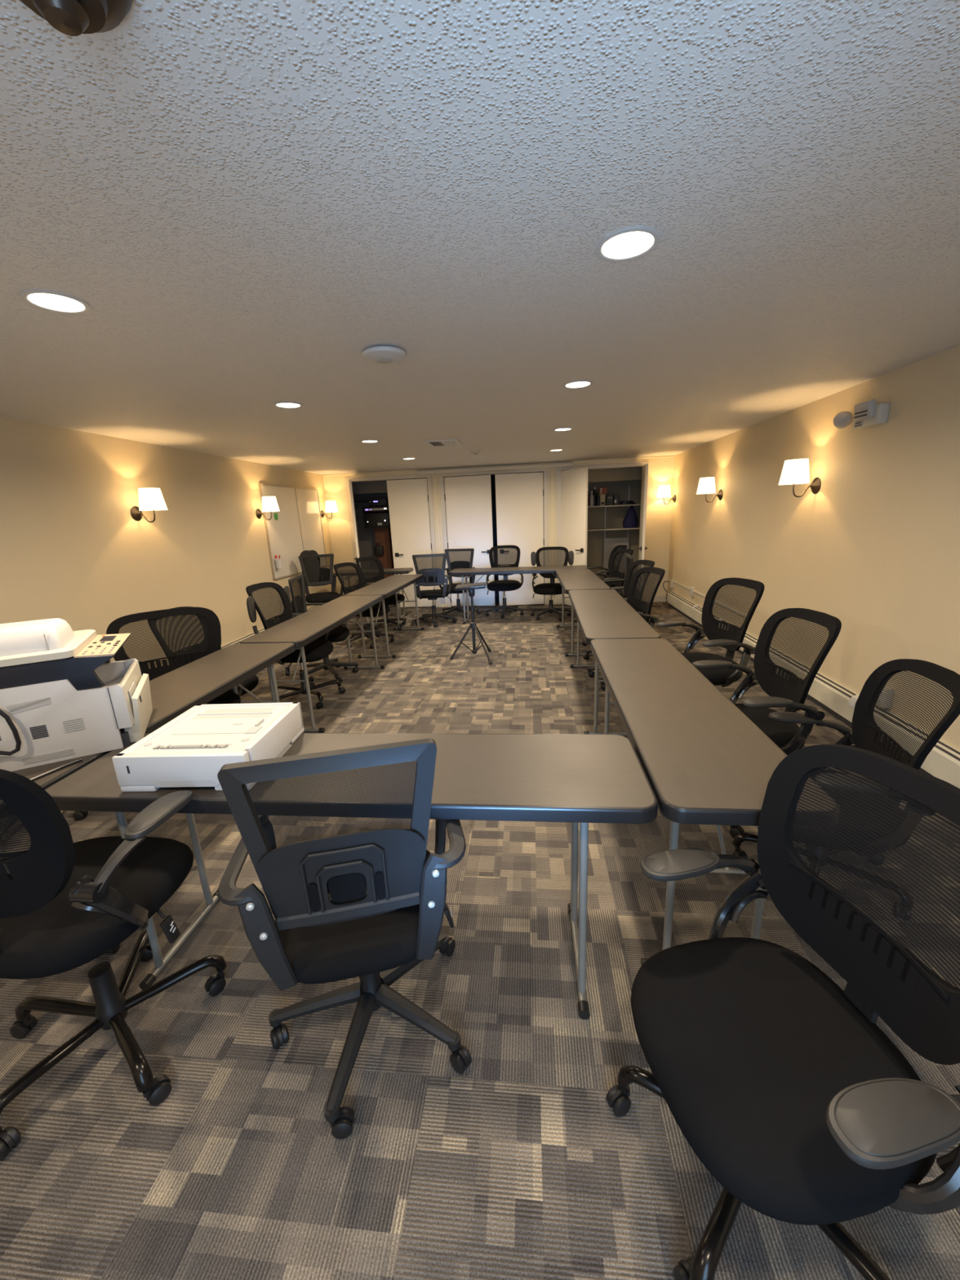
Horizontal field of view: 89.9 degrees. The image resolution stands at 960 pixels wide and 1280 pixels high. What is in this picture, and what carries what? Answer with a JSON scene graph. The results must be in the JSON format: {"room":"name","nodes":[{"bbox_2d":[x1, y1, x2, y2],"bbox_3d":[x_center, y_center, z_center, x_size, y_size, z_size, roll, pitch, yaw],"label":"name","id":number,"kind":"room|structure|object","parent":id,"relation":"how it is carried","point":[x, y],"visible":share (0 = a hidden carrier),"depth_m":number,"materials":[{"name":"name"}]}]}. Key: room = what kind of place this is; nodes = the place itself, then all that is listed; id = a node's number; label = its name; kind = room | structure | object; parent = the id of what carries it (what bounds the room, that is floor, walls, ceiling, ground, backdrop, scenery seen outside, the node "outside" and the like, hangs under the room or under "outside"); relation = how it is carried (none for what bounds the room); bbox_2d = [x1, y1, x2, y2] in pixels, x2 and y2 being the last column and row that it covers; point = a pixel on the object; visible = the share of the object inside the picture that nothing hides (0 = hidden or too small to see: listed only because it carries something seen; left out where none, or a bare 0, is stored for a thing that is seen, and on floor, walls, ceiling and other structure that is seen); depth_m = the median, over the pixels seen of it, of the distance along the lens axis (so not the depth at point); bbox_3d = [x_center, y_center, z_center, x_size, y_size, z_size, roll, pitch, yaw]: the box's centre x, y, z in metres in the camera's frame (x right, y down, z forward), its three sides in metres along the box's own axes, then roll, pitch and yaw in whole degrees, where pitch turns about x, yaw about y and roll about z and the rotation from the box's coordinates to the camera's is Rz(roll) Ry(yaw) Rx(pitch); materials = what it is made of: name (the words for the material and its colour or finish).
{"room":"conference room","nodes":[
{"label":"conference room","id":0,"kind":"room"},
{"bbox_2d":[0,416,337,661],"bbox_3d":[-2.945,-0.600,4.317,0.120,2.226,10.435,-1,15,6],"label":"wall","id":1,"kind":"structure","parent":0,"point":[73,549],"depth_m":3.95,"materials":[{"name":"beige paint"}]},
{"bbox_2d":[130,488,168,522],"bbox_3d":[-2.787,-1.132,4.053,0.268,0.276,0.206,-1,15,6],"label":"wall sconce","id":2,"kind":"object","parent":1,"relation":"attached to","point":[149,499],"visible":1,"depth_m":3.98,"materials":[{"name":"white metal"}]},
{"bbox_2d":[255,496,279,519],"bbox_3d":[-2.599,-1.613,5.897,0.268,0.276,0.206,-1,15,6],"label":"wall sconce","id":3,"kind":"object","parent":1,"relation":"attached to","point":[269,504],"visible":1,"depth_m":5.82,"materials":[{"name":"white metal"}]},
{"bbox_2d":[220,604,320,648],"bbox_3d":[-2.865,0.498,4.012,0.068,0.241,7.900,-1,15,6],"label":"baseboard heater","id":4,"kind":"object","parent":1,"relation":"attached to","point":[237,641],"visible":0.02,"depth_m":5.57,"materials":[{"name":"metal"}]},
{"bbox_2d":[258,483,327,579],"bbox_3d":[-2.616,-1.571,6.898,0.022,1.200,1.690,-1,15,6],"label":"whiteboard","id":5,"kind":"object","parent":1,"relation":"attached to","point":[298,528],"visible":0.77,"depth_m":6.72,"materials":[{"name":"plastic"}]},
{"bbox_2d":[320,500,337,519],"bbox_3d":[-2.414,-2.087,7.717,0.268,0.276,0.206,-1,15,6],"label":"wall sconce","id":6,"kind":"object","parent":1,"relation":"attached to","point":[331,505],"visible":1,"depth_m":7.64,"materials":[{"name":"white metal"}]},
{"bbox_2d":[0,0,959,474],"bbox_3d":[-0.198,-1.770,3.726,5.906,0.100,10.435,-1,15,6],"label":"ceiling","id":7,"kind":"structure","parent":0,"point":[245,200],"depth_m":1.21,"materials":[{"name":"white"}]},
{"bbox_2d":[19,289,91,314],"bbox_3d":[-1.376,-1.096,1.564,0.180,0.006,0.180,-1,15,6],"label":"recessed light","id":8,"kind":"object","parent":7,"relation":"in","point":[50,300],"visible":1,"depth_m":1.56,"materials":[{"name":"white plastic"}]},
{"bbox_2d":[18,0,133,35],"bbox_3d":[-0.551,-0.850,0.625,0.176,0.078,0.176,-1,15,6],"label":"ceiling fixture","id":9,"kind":"object","parent":7,"relation":"attached to","point":[68,17],"visible":1,"depth_m":0.64,"materials":[{"name":"brown metal"}]},
{"bbox_2d":[273,401,302,408],"bbox_3d":[-1.223,-1.497,3.069,0.180,0.006,0.180,-1,15,6],"label":"recessed light","id":10,"kind":"object","parent":7,"relation":"in","point":[287,405],"visible":1,"depth_m":3.06,"materials":[{"name":"white plastic"}]},
{"bbox_2d":[362,345,406,364],"bbox_3d":[-0.428,-1.276,2.160,0.194,0.043,0.194,-1,15,6],"label":"smoke detector","id":11,"kind":"object","parent":7,"relation":"attached to","point":[382,354],"visible":1,"depth_m":2.11,"materials":[{"name":"white plastic"}]},
{"bbox_2d":[422,439,462,447],"bbox_3d":[-0.376,-2.022,4.943,0.340,0.015,0.400,-1,15,6],"label":"ceiling vent","id":12,"kind":"object","parent":7,"relation":"in","point":[445,442],"visible":1,"depth_m":4.91,"materials":[{"name":"white plastic"}]},
{"bbox_2d":[562,380,593,388],"bbox_3d":[0.586,-1.527,2.877,0.180,0.006,0.180,-1,15,6],"label":"recessed light","id":13,"kind":"object","parent":7,"relation":"in","point":[577,384],"visible":1,"depth_m":2.87,"materials":[{"name":"white plastic"}]},
{"bbox_2d":[595,226,661,262],"bbox_3d":[0.421,-1.126,1.373,0.180,0.006,0.180,-1,15,6],"label":"recessed light","id":14,"kind":"object","parent":7,"relation":"in","point":[626,244],"visible":1,"depth_m":1.37,"materials":[{"name":"white plastic"}]},
{"bbox_2d":[0,597,959,1279],"bbox_3d":[-0.098,0.478,4.315,5.906,0.100,10.435,-1,15,6],"label":"floor","id":15,"kind":"structure","parent":0,"point":[518,1164],"depth_m":1.33,"materials":[{"name":"carpet"}]},
{"bbox_2d":[0,810,88,839],"bbox_3d":[-2.425,0.487,2.502,0.576,1.000,0.615,0,15,11],"label":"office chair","id":16,"kind":"object","parent":15,"relation":"on","point":[77,815],"visible":0.09,"depth_m":2.58,"materials":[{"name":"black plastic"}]},
{"bbox_2d":[0,768,226,1159],"bbox_3d":[-1.144,0.696,1.327,0.648,1.079,0.606,-1,15,7],"label":"office chair","id":17,"kind":"object","parent":15,"relation":"on","point":[64,904],"visible":0.98,"depth_m":1.22,"materials":[{"name":"fabric"}]},
{"bbox_2d":[0,642,295,954],"bbox_3d":[-1.491,0.610,2.389,0.450,0.740,1.820,-1,15,6],"label":"folding table","id":18,"kind":"object","parent":15,"relation":"on","point":[202,680],"visible":0.37,"depth_m":2.44,"materials":[{"name":"laminate"}]},
{"bbox_2d":[29,758,82,781],"bbox_3d":[-1.406,0.434,1.562,0.014,0.010,0.197,4,16,25],"label":"cord","id":19,"kind":"object","parent":18,"relation":"on","point":[81,759],"visible":0.77,"depth_m":1.58,"materials":[{"name":"plastic"}]},
{"bbox_2d":[0,617,152,771],"bbox_3d":[-1.560,0.155,1.757,0.532,0.464,0.406,-10,16,-27],"label":"printer","id":20,"kind":"object","parent":18,"relation":"on","point":[64,695],"visible":1,"depth_m":1.63,"materials":[{"name":"white plastic"}]},
{"bbox_2d":[0,709,21,755],"bbox_3d":[-1.593,0.289,1.492,0.226,0.310,0.042,-9,16,-24],"label":"cord","id":21,"kind":"object","parent":20,"relation":"attached to","point":[7,718],"visible":1,"depth_m":1.55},
{"bbox_2d":[100,675,124,687],"bbox_3d":[-1.443,0.214,1.837,0.110,0.056,0.350,-10,16,-27],"label":"tray","id":22,"kind":"object","parent":20,"relation":"on","point":[108,680],"depth_m":1.98,"materials":[{"name":"grey plastic"}]},
{"bbox_2d":[106,607,243,704],"bbox_3d":[-1.829,0.346,2.937,0.777,0.999,0.611,-12,17,-33],"label":"office chair","id":23,"kind":"object","parent":15,"relation":"on","point":[155,668],"visible":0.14,"depth_m":3.02,"materials":[{"name":"fabric"}]},
{"bbox_2d":[147,606,258,696],"bbox_3d":[-1.954,0.236,3.517,0.620,0.929,0.622,1,15,13],"label":"office chair","id":24,"kind":"object","parent":15,"relation":"on","point":[251,682],"visible":0.06,"depth_m":3.53,"materials":[{"name":"fabric"}]},
{"bbox_2d":[245,582,345,708],"bbox_3d":[-1.547,0.029,4.058,0.601,1.019,0.644,0,15,8],"label":"office chair","id":25,"kind":"object","parent":15,"relation":"on","point":[317,650],"visible":0.72,"depth_m":4.02,"materials":[{"name":"fabric"}]},
{"bbox_2d":[239,595,384,732],"bbox_3d":[-1.293,0.133,4.176,0.450,0.740,1.870,-1,15,6],"label":"folding table","id":26,"kind":"object","parent":15,"relation":"on","point":[304,628],"visible":0.8,"depth_m":3.70,"materials":[{"name":"laminate"}]},
{"bbox_2d":[297,553,345,626],"bbox_3d":[-2.176,-0.634,6.640,0.623,1.050,0.646,-9,16,-23],"label":"office chair","id":27,"kind":"object","parent":15,"relation":"on","point":[326,576],"visible":0.44,"depth_m":6.74,"materials":[{"name":"fabric"}]},
{"bbox_2d":[299,550,319,585],"bbox_3d":[-2.368,-1.019,6.740,0.266,0.476,0.142,-9,16,-23],"label":"jacket","id":28,"kind":"object","parent":27,"relation":"hanging from","point":[312,566],"visible":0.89,"depth_m":6.68,"materials":[{"name":"fabric"}]},
{"bbox_2d":[288,573,358,682],"bbox_3d":[-1.547,-0.128,4.700,0.622,1.000,0.615,-4,15,-6],"label":"office chair","id":29,"kind":"object","parent":15,"relation":"on","point":[340,633],"visible":0.62,"depth_m":4.68,"materials":[{"name":"black plastic"}]},
{"bbox_2d":[217,737,471,1138],"bbox_3d":[-0.351,0.692,1.367,0.603,1.000,0.589,-5,15,-10],"label":"office chair","id":30,"kind":"object","parent":15,"relation":"on","point":[371,905],"visible":0.96,"depth_m":1.13,"materials":[{"name":"black plastic"}]},
{"bbox_2d":[44,733,657,1019],"bbox_3d":[-0.399,0.755,1.648,1.830,0.740,0.445,-1,15,6],"label":"folding table","id":31,"kind":"object","parent":15,"relation":"on","point":[583,779],"visible":0.7,"depth_m":1.45,"materials":[{"name":"laminate"}]},
{"bbox_2d":[111,702,304,791],"bbox_3d":[-0.869,0.340,1.606,0.401,0.124,0.410,-2,15,3],"label":"paper tray","id":32,"kind":"object","parent":31,"relation":"on","point":[190,749],"visible":0.88,"depth_m":1.49,"materials":[{"name":"white plastic"}]},
{"bbox_2d":[333,562,394,648],"bbox_3d":[-1.421,-0.447,5.917,0.622,0.989,0.622,3,16,21],"label":"office chair","id":33,"kind":"object","parent":15,"relation":"on","point":[361,584],"visible":0.59,"depth_m":5.93,"materials":[{"name":"fabric"}]},
{"bbox_2d":[333,567,413,617],"bbox_3d":[-1.637,-0.703,7.425,1.220,0.740,0.420,-1,15,5],"label":"folding table","id":34,"kind":"object","parent":15,"relation":"on","point":[392,571],"visible":0.36,"depth_m":7.25,"materials":[{"name":"laminate"}]},
{"bbox_2d":[355,556,406,631],"bbox_3d":[-1.343,-0.649,6.674,0.617,0.989,0.622,5,17,27],"label":"office chair","id":35,"kind":"object","parent":15,"relation":"on","point":[390,600],"visible":0.57,"depth_m":6.70,"materials":[{"name":"fabric"}]},
{"bbox_2d":[373,527,393,577],"bbox_3d":[-1.701,-1.343,8.675,0.260,1.350,0.120,-1,15,6],"label":"wooden post","id":36,"kind":"object","parent":15,"relation":"on","point":[382,535],"visible":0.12,"depth_m":8.53,"materials":[{"name":"brown wood"}]},
{"bbox_2d":[361,506,390,528],"bbox_3d":[-1.740,-2.139,8.363,0.495,0.355,0.340,-1,15,6],"label":"equipment rack","id":37,"kind":"object","parent":36,"relation":"on","point":[364,512],"visible":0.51,"depth_m":8.26,"materials":[{"name":"metal"}]},
{"bbox_2d":[364,507,389,511],"bbox_3d":[-1.760,-2.259,8.310,0.400,0.042,0.264,-1,15,6],"label":"amplifier","id":38,"kind":"object","parent":37,"relation":"in","point":[372,508],"visible":0.86,"depth_m":8.19,"materials":[{"name":"metal"}]},
{"bbox_2d":[364,512,390,527],"bbox_3d":[-1.753,-2.087,8.354,0.420,0.225,0.267,-1,15,6],"label":"amplifier","id":39,"kind":"object","parent":37,"relation":"in","point":[380,519],"visible":0.92,"depth_m":8.23,"materials":[{"name":"plastic"}]},
{"bbox_2d":[373,542,383,555],"bbox_3d":[-1.794,-1.617,8.509,0.155,0.231,0.080,-1,15,6],"label":"case","id":40,"kind":"object","parent":36,"relation":"hanging from","point":[378,550],"visible":1,"depth_m":8.48,"materials":[{"name":"black plastic"}]},
{"bbox_2d":[345,573,424,657],"bbox_3d":[-1.080,-0.327,5.893,0.450,0.740,1.690,0,15,8],"label":"folding table","id":41,"kind":"object","parent":15,"relation":"on","point":[386,587],"visible":0.92,"depth_m":5.50,"materials":[{"name":"laminate"}]},
{"bbox_2d":[412,553,456,627],"bbox_3d":[-0.669,-0.726,6.835,0.635,1.000,0.604,-3,15,-2],"label":"office chair","id":42,"kind":"object","parent":15,"relation":"on","point":[438,574],"visible":0.93,"depth_m":6.63,"materials":[{"name":"black plastic"}]},
{"bbox_2d":[439,548,480,618],"bbox_3d":[-0.330,-0.870,7.330,0.617,1.000,0.570,2,15,16],"label":"office chair","id":43,"kind":"object","parent":15,"relation":"on","point":[455,564],"visible":0.61,"depth_m":7.39,"materials":[{"name":"black plastic"}]},
{"bbox_2d":[449,582,492,664],"bbox_3d":[-0.101,-0.190,5.102,0.474,0.805,0.506,-1,15,6],"label":"tripod stand","id":44,"kind":"object","parent":15,"relation":"on","point":[472,587],"visible":1,"depth_m":5.08,"materials":[{"name":"black metal"}]},
{"bbox_2d":[453,582,486,591],"bbox_3d":[-0.096,-0.567,5.015,0.320,0.029,0.242,-4,19,7],"label":"tray","id":45,"kind":"object","parent":44,"relation":"on","point":[473,586],"depth_m":4.99,"materials":[{"name":"metal"}]},
{"bbox_2d":[484,545,524,618],"bbox_3d":[0.360,-0.884,7.222,0.622,1.019,0.622,0,15,10],"label":"office chair","id":46,"kind":"object","parent":15,"relation":"on","point":[506,584],"visible":0.79,"depth_m":7.29,"materials":[{"name":"black plastic"}]},
{"bbox_2d":[448,564,587,624],"bbox_3d":[0.541,-0.638,6.809,1.900,0.740,0.450,0,15,9],"label":"folding table","id":47,"kind":"object","parent":15,"relation":"on","point":[522,570],"visible":0.77,"depth_m":6.63,"materials":[{"name":"laminate"}]},
{"bbox_2d":[530,546,573,620],"bbox_3d":[1.028,-0.823,6.939,0.623,0.990,0.580,1,15,14],"label":"office chair","id":48,"kind":"object","parent":15,"relation":"on","point":[550,588],"visible":0.88,"depth_m":7.01,"materials":[{"name":"fabric"}]},
{"bbox_2d":[475,606,661,612],"bbox_3d":[1.345,-0.494,7.557,2.902,0.014,0.166,-1,15,4],"label":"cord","id":49,"kind":"object","parent":15,"relation":"on","point":[651,606],"visible":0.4,"depth_m":7.58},
{"bbox_2d":[555,568,611,656],"bbox_3d":[1.161,-0.358,5.636,0.450,0.740,1.700,-1,15,6],"label":"folding table","id":50,"kind":"object","parent":15,"relation":"on","point":[577,579],"visible":0.68,"depth_m":5.28,"materials":[{"name":"laminate"}]},
{"bbox_2d":[587,545,627,590],"bbox_3d":[1.766,-0.835,6.858,0.603,0.989,0.622,-3,15,-1],"label":"office chair","id":51,"kind":"object","parent":15,"relation":"on","point":[611,584],"visible":0.2,"depth_m":6.87,"materials":[{"name":"black plastic"}]},
{"bbox_2d":[582,553,633,645],"bbox_3d":[1.464,-0.443,5.396,0.636,1.000,0.603,0,15,9],"label":"office chair","id":52,"kind":"object","parent":15,"relation":"on","point":[628,557],"visible":0.06,"depth_m":5.44,"materials":[{"name":"fabric"}]},
{"bbox_2d":[594,548,633,593],"bbox_3d":[1.634,-0.646,6.159,0.588,0.989,0.638,-5,15,-9],"label":"office chair","id":53,"kind":"object","parent":15,"relation":"on","point":[613,575],"visible":0.27,"depth_m":6.21,"materials":[{"name":"black plastic"}]},
{"bbox_2d":[568,589,661,736],"bbox_3d":[0.995,0.105,3.894,0.450,0.740,1.880,-1,15,7],"label":"folding table","id":54,"kind":"object","parent":15,"relation":"on","point":[600,614],"visible":0.73,"depth_m":3.42,"materials":[{"name":"laminate"}]},
{"bbox_2d":[603,537,629,590],"bbox_3d":[2.384,-1.284,8.452,0.420,1.000,0.030,-1,15,6],"label":"panel","id":55,"kind":"object","parent":15,"relation":"on","point":[610,544],"visible":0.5,"depth_m":8.35,"materials":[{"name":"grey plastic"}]},
{"bbox_2d":[582,560,654,659],"bbox_3d":[1.371,-0.278,4.798,0.643,0.989,0.622,-3,15,-4],"label":"office chair","id":56,"kind":"object","parent":15,"relation":"on","point":[630,572],"visible":0.09,"depth_m":4.90,"materials":[{"name":"black plastic"}]},
{"bbox_2d":[586,566,665,690],"bbox_3d":[1.269,-0.115,4.194,0.574,0.990,0.623,-4,15,-7],"label":"office chair","id":57,"kind":"object","parent":15,"relation":"on","point":[641,606],"visible":0.29,"depth_m":4.18,"materials":[{"name":"fabric"}]},
{"bbox_2d":[657,577,764,687],"bbox_3d":[1.468,0.127,3.176,0.623,1.019,0.622,-5,15,-7],"label":"office chair","id":58,"kind":"object","parent":15,"relation":"on","point":[718,633],"visible":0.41,"depth_m":3.14,"materials":[{"name":"black plastic"}]},
{"bbox_2d":[590,638,839,965],"bbox_3d":[0.808,0.570,2.149,0.445,0.740,1.735,-1,15,6],"label":"folding table","id":59,"kind":"object","parent":15,"relation":"on","point":[704,761],"visible":0.7,"depth_m":1.59,"materials":[{"name":"laminate"}]},
{"bbox_2d":[692,608,841,838],"bbox_3d":[1.302,0.363,2.362,0.626,0.989,0.622,-2,15,2],"label":"office chair","id":60,"kind":"object","parent":15,"relation":"on","point":[784,688],"visible":0.48,"depth_m":2.29,"materials":[{"name":"black plastic"}]},
{"bbox_2d":[605,743,959,1279],"bbox_3d":[0.637,0.763,1.004,0.630,0.963,0.644,-5,15,-9],"label":"office chair","id":61,"kind":"object","parent":15,"relation":"on","point":[784,1082],"visible":1,"depth_m":0.95,"materials":[{"name":"fabric"}]},
{"bbox_2d":[733,658,959,919],"bbox_3d":[1.370,0.534,1.874,0.625,0.899,0.622,2,15,16],"label":"office chair","id":62,"kind":"object","parent":15,"relation":"on","point":[864,733],"visible":0.39,"depth_m":1.79,"materials":[{"name":"black plastic"}]},
{"bbox_2d":[323,457,675,607],"bbox_3d":[0.241,-1.665,7.846,5.506,2.226,0.120,-1,15,6],"label":"wall","id":63,"kind":"structure","parent":0,"point":[661,470],"depth_m":7.64,"materials":[{"name":"beige paint"}]},
{"bbox_2d":[348,479,359,563],"bbox_3d":[-1.984,-1.480,7.763,0.122,2.070,0.647,-6,15,-13],"label":"door","id":64,"kind":"structure","parent":63,"relation":"in","point":[349,480],"depth_m":7.34,"materials":[{"name":"white paint"}]},
{"bbox_2d":[351,478,427,493],"bbox_3d":[-1.583,-2.614,7.997,1.750,0.310,0.020,-1,15,6],"label":"trim","id":65,"kind":"structure","parent":63,"relation":"attached to","point":[373,486],"depth_m":8.03,"materials":[{"name":"grey paint"}]},
{"bbox_2d":[344,474,439,607],"bbox_3d":[-1.434,-1.586,7.966,1.420,2.155,0.016,-1,15,6],"label":"trim","id":66,"kind":"structure","parent":63,"relation":"attached to","point":[428,477],"depth_m":7.79,"materials":[{"name":"white paint"}]},
{"bbox_2d":[353,492,431,578],"bbox_3d":[-1.512,-1.818,8.779,1.700,2.200,0.010,-1,15,6],"label":"lining","id":67,"kind":"object","parent":63,"relation":"attached to","point":[366,540],"depth_m":8.79,"materials":[{"name":"grey paint"}]},
{"bbox_2d":[386,478,435,607],"bbox_3d":[-1.125,-1.563,7.936,0.667,2.070,0.079,-1,15,5],"label":"door","id":68,"kind":"structure","parent":63,"relation":"in","point":[408,499],"depth_m":7.86,"materials":[{"name":"white paint"}]},
{"bbox_2d":[433,477,444,607],"bbox_3d":[-0.666,-1.570,7.895,0.055,2.095,0.012,-1,15,6],"label":"trim","id":69,"kind":"structure","parent":63,"relation":"attached to","point":[435,482],"depth_m":7.79,"materials":[{"name":"wood"}]},
{"bbox_2d":[444,474,495,605],"bbox_3d":[-0.166,-1.571,7.806,0.757,2.070,0.079,0,15,11],"label":"door","id":70,"kind":"structure","parent":63,"relation":"in","point":[468,506],"depth_m":7.73,"materials":[{"name":"white paint"}]},
{"bbox_2d":[439,467,548,607],"bbox_3d":[0.247,-1.613,7.788,1.710,2.155,0.016,-1,15,6],"label":"trim","id":71,"kind":"structure","parent":63,"relation":"attached to","point":[544,470],"depth_m":7.62,"materials":[{"name":"white paint"}]},
{"bbox_2d":[415,461,573,475],"bbox_3d":[0.209,-2.659,7.456,2.445,0.086,0.106,-1,15,6],"label":"screen housing","id":72,"kind":"object","parent":63,"relation":"attached to","point":[559,464],"visible":1,"depth_m":7.42,"materials":[{"name":"white paint"}]},
{"bbox_2d":[322,455,675,475],"bbox_3d":[0.187,-2.711,7.498,5.506,0.024,0.024,-1,15,6],"label":"trim","id":73,"kind":"structure","parent":63,"relation":"attached to","point":[663,456],"depth_m":7.46,"materials":[{"name":"wood"}]},
{"bbox_2d":[490,471,543,487],"bbox_3d":[0.231,-2.644,7.804,1.780,0.310,0.020,-1,15,6],"label":"trim","id":74,"kind":"structure","parent":63,"relation":"attached to","point":[492,477],"depth_m":7.81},
{"bbox_2d":[491,484,544,597],"bbox_3d":[0.325,-1.842,8.559,1.700,2.200,0.020,-1,15,6],"label":"lining","id":75,"kind":"object","parent":63,"relation":"attached to","point":[493,489],"depth_m":8.50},
{"bbox_2d":[494,472,544,605],"bbox_3d":[0.655,-1.583,7.713,0.757,2.070,0.079,-2,15,0],"label":"door","id":76,"kind":"structure","parent":63,"relation":"in","point":[519,499],"depth_m":7.65,"materials":[{"name":"white paint"}]},
{"bbox_2d":[550,471,554,604],"bbox_3d":[1.163,-1.600,7.700,0.055,2.095,0.012,-1,15,6],"label":"trim","id":77,"kind":"structure","parent":63,"relation":"attached to","point":[552,473],"depth_m":7.58,"materials":[{"name":"wood"}]},
{"bbox_2d":[560,466,588,605],"bbox_3d":[1.424,-1.544,7.431,0.079,2.070,0.622,-10,16,-26],"label":"door","id":78,"kind":"structure","parent":63,"relation":"in","point":[574,482],"depth_m":7.30,"materials":[{"name":"white paint"}]},
{"bbox_2d":[556,462,648,604],"bbox_3d":[1.912,-1.641,7.611,1.380,2.155,0.016,-1,15,6],"label":"trim","id":79,"kind":"structure","parent":63,"relation":"attached to","point":[636,464],"depth_m":7.43,"materials":[{"name":"white paint"}]},
{"bbox_2d":[587,466,641,482],"bbox_3d":[2.046,-2.674,7.612,1.750,0.310,0.020,-1,15,6],"label":"trim","id":80,"kind":"structure","parent":63,"relation":"attached to","point":[620,473],"depth_m":7.61,"materials":[{"name":"paint"}]},
{"bbox_2d":[637,463,648,589],"bbox_3d":[2.458,-1.552,7.288,0.122,2.070,0.622,1,15,14],"label":"door","id":81,"kind":"structure","parent":63,"relation":"in","point":[642,548],"depth_m":7.03,"materials":[{"name":"white paint"}]},
{"bbox_2d":[644,595,666,602],"bbox_3d":[0.280,-0.620,8.048,5.506,0.100,0.018,-1,15,6],"label":"baseboard","id":82,"kind":"structure","parent":63,"relation":"attached to","point":[657,598],"depth_m":7.76,"materials":[{"name":"white paint"}]},
{"bbox_2d":[586,480,641,585],"bbox_3d":[0.319,-1.870,8.615,5.506,2.226,0.060,-1,15,6],"label":"wall","id":83,"kind":"structure","parent":0,"point":[615,515],"depth_m":8.34,"materials":[{"name":"paint"}]},
{"bbox_2d":[666,345,959,750],"bbox_3d":[2.649,-0.692,3.724,0.120,2.226,10.435,-1,15,6],"label":"wall","id":84,"kind":"structure","parent":0,"point":[876,550],"depth_m":3.30,"materials":[{"name":"beige paint"}]},
{"bbox_2d":[657,484,675,504],"bbox_3d":[2.803,-2.184,7.244,0.268,0.276,0.206,-1,15,6],"label":"wall sconce","id":85,"kind":"object","parent":84,"relation":"attached to","point":[664,491],"visible":1,"depth_m":7.17,"materials":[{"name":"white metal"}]},
{"bbox_2d":[696,476,723,502],"bbox_3d":[2.627,-1.718,5.514,0.268,0.276,0.206,-1,15,6],"label":"wall sconce","id":86,"kind":"object","parent":84,"relation":"attached to","point":[706,485],"visible":1,"depth_m":5.44,"materials":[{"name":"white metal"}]},
{"bbox_2d":[672,580,746,617],"bbox_3d":[2.836,-0.563,6.113,0.016,0.026,2.700,-1,15,6],"label":"cable raceway","id":87,"kind":"object","parent":84,"relation":"attached to","point":[673,581],"visible":0.58,"depth_m":6.31,"materials":[{"name":"beige plastic"}]},
{"bbox_2d":[778,458,821,497],"bbox_3d":[2.440,-1.235,3.681,0.268,0.276,0.206,-1,15,6],"label":"wall sconce","id":88,"kind":"object","parent":84,"relation":"attached to","point":[796,471],"visible":1,"depth_m":3.62,"materials":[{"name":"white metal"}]},
{"bbox_2d":[666,591,959,788],"bbox_3d":[2.638,0.165,4.403,0.073,0.217,6.500,-1,15,6],"label":"baseboard heater","id":89,"kind":"object","parent":84,"relation":"attached to","point":[942,762],"visible":0.51,"depth_m":3.32,"materials":[{"name":"metal"}]},
{"bbox_2d":[833,399,889,430],"bbox_3d":[2.444,-1.442,3.095,0.130,0.145,0.340,-1,15,6],"label":"emergency light","id":90,"kind":"object","parent":84,"relation":"attached to","point":[867,414],"visible":1,"depth_m":3.01,"materials":[{"name":"beige plastic"}]},
{"bbox_2d":[875,686,893,708],"bbox_3d":[2.502,0.350,2.979,0.050,0.125,0.080,-1,15,6],"label":"outlet","id":91,"kind":"object","parent":84,"relation":"attached to","point":[885,686],"visible":0.21,"depth_m":2.95,"materials":[{"name":"beige plastic"}]},
{"bbox_3d":[1.207,-1.787,8.146,0.060,2.226,0.710,-1,15,6],"label":"wall","id":92,"kind":"structure","parent":0,"visible":0},
{"bbox_2d":[586,526,639,531],"bbox_3d":[2.116,-1.867,8.100,1.720,0.018,0.450,-1,15,6],"label":"closet shelf","id":93,"kind":"object","parent":92,"relation":"attached to","point":[637,527],"visible":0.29,"depth_m":7.90,"materials":[{"name":"wood"}]},
{"bbox_2d":[622,505,638,528],"bbox_3d":[2.483,-2.037,7.939,0.243,0.358,0.220,-1,15,6],"label":"cloth bag","id":94,"kind":"object","parent":93,"relation":"on","point":[630,520],"visible":0.99,"depth_m":7.87,"materials":[{"name":"fabric"}]},
{"bbox_2d":[587,503,640,507],"bbox_3d":[2.100,-2.227,8.006,1.720,0.018,0.450,-1,15,6],"label":"closet shelf","id":95,"kind":"object","parent":92,"relation":"attached to","point":[640,504],"visible":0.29,"depth_m":7.79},
{"bbox_2d":[592,487,596,506],"bbox_3d":[1.880,-2.353,7.896,0.076,0.300,0.076,-1,15,6],"label":"bottle","id":96,"kind":"object","parent":95,"relation":"on","point":[594,494],"visible":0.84,"depth_m":7.87,"materials":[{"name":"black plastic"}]},
{"bbox_2d":[599,493,605,506],"bbox_3d":[1.998,-2.287,7.858,0.112,0.182,0.116,-1,15,6],"label":"canister","id":97,"kind":"object","parent":95,"relation":"on","point":[602,497],"visible":0.92,"depth_m":7.81,"materials":[{"name":"black plastic"}]},
{"bbox_2d":[605,494,613,505],"bbox_3d":[2.115,-2.289,7.867,0.110,0.170,0.122,-1,15,6],"label":"box","id":98,"kind":"object","parent":95,"relation":"on","point":[609,498],"visible":0.8,"depth_m":7.81,"materials":[{"name":"cardboard"}]},
{"bbox_2d":[613,494,619,505],"bbox_3d":[2.224,-2.286,7.857,0.090,0.160,0.122,-1,15,6],"label":"box","id":99,"kind":"object","parent":95,"relation":"on","point":[615,497],"visible":0.89,"depth_m":7.80,"materials":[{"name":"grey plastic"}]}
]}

